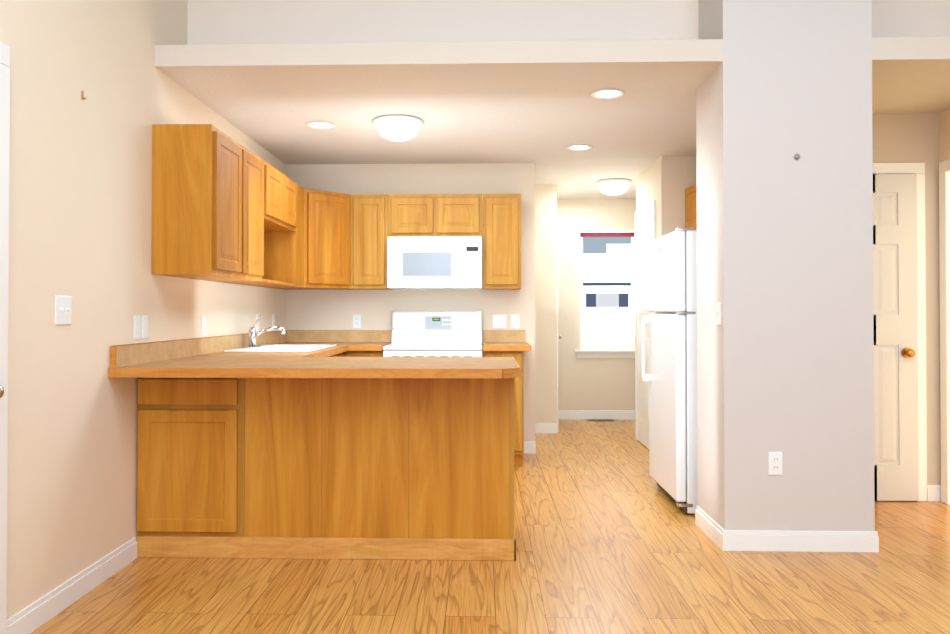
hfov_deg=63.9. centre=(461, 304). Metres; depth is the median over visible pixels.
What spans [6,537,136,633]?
baseboard
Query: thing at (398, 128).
light
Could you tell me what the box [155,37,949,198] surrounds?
ceiling
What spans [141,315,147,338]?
light switch
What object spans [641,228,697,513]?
refrigerator
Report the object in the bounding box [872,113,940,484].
wall
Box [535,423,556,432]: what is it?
baseboard
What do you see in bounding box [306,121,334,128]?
recessed light
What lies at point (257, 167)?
upper cabinet
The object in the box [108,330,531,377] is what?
countertop
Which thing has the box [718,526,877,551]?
baseboard
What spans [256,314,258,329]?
outlet
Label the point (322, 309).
wall
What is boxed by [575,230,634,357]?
window
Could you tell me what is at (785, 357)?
wall
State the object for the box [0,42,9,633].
door frame
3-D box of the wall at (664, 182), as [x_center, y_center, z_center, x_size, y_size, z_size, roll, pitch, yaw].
[1.925,0.027,6.341,0.620,2.440,4.160,0,-1,2]
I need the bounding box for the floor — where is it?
[30,419,949,633]
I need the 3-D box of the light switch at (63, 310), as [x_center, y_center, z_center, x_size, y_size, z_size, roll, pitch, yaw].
[-1.585,0.023,3.040,0.016,0.115,0.116,0,-1,2]
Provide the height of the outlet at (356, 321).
0.115 m
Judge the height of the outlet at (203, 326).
0.115 m
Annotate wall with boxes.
[0,0,285,618]
[187,0,949,44]
[285,163,534,440]
[535,185,556,422]
[557,199,635,409]
[636,156,695,313]
[696,0,874,530]
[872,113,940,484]
[939,108,949,162]
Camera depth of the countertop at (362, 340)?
6.41 m
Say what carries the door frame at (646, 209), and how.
attached to the wall at (664, 182)
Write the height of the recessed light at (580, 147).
0.009 m
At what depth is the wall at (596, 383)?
8.44 m
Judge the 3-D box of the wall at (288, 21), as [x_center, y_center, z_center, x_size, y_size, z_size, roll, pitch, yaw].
[0.720,-1.999,4.326,4.552,1.350,0.120,0,-1,2]
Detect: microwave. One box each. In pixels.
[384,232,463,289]
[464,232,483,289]
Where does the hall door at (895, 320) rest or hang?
in the wall at (905, 137)
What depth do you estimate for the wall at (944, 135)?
4.74 m
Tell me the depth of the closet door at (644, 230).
6.76 m
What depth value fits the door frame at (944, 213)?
4.70 m
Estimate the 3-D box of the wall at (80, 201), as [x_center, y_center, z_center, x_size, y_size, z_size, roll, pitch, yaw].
[-1.660,-0.740,2.820,0.120,3.900,11.700,0,-1,2]
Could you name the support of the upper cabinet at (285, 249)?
attached to the wall at (80, 201)
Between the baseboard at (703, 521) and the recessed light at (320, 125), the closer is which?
the baseboard at (703, 521)
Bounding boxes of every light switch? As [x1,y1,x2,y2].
[55,296,71,324]
[133,315,140,338]
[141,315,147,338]
[272,314,274,326]
[493,315,505,327]
[716,302,721,324]
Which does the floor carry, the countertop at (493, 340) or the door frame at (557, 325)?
the countertop at (493, 340)
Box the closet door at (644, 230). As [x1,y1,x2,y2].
[637,211,651,448]
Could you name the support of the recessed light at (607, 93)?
attached to the ceiling
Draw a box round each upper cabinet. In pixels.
[152,124,247,279]
[206,150,267,283]
[252,186,303,287]
[268,164,285,227]
[268,176,299,231]
[275,189,351,289]
[352,194,387,289]
[388,194,435,235]
[436,194,479,231]
[480,194,520,289]
[685,183,696,229]
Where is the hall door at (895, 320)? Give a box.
[873,174,918,500]
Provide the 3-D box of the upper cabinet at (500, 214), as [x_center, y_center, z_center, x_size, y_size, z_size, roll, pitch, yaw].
[0.329,-0.508,6.249,0.307,0.760,0.323,0,-1,2]
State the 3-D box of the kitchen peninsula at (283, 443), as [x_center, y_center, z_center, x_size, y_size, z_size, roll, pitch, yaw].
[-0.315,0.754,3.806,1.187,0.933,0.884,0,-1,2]
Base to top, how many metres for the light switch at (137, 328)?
0.115 m
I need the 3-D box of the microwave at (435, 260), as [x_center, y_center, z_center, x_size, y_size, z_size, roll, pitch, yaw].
[-0.285,-0.334,6.215,0.603,0.409,0.423,0,-1,2]
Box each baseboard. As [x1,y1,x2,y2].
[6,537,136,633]
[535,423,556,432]
[558,410,633,419]
[695,506,718,544]
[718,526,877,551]
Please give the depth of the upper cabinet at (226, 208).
3.85 m
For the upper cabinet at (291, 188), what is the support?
attached to the wall at (80, 201)
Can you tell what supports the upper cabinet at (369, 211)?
attached to the wall at (322, 309)
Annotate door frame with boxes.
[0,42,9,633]
[557,219,557,431]
[635,200,655,439]
[873,163,926,500]
[939,159,949,504]
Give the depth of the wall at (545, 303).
7.47 m
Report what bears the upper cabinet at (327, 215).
attached to the wall at (322, 309)
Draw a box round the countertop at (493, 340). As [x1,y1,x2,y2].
[483,330,531,359]
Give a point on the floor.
(612, 537)
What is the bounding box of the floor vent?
[588,419,614,420]
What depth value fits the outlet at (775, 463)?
3.78 m
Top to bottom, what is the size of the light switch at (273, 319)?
0.115 m
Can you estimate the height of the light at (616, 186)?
0.133 m
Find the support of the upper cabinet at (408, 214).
attached to the wall at (322, 309)
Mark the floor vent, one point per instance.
(601, 419)
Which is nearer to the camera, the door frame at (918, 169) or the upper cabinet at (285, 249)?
the door frame at (918, 169)
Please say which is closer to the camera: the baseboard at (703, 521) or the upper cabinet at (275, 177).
the baseboard at (703, 521)
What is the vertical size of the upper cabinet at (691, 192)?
0.356 m
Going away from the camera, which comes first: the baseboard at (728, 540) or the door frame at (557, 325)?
the baseboard at (728, 540)
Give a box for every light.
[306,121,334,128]
[372,114,423,141]
[567,144,591,150]
[591,89,623,98]
[596,178,631,194]
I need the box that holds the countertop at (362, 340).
[352,330,391,351]
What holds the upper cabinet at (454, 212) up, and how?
attached to the wall at (322, 309)
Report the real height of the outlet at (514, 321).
0.115 m
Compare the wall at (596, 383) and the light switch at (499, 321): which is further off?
the wall at (596, 383)
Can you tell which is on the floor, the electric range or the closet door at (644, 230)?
the electric range
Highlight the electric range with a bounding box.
[382,311,481,356]
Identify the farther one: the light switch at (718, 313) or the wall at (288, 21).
the wall at (288, 21)
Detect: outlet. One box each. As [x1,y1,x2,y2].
[201,316,205,335]
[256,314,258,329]
[353,315,360,327]
[511,315,518,327]
[768,452,782,474]

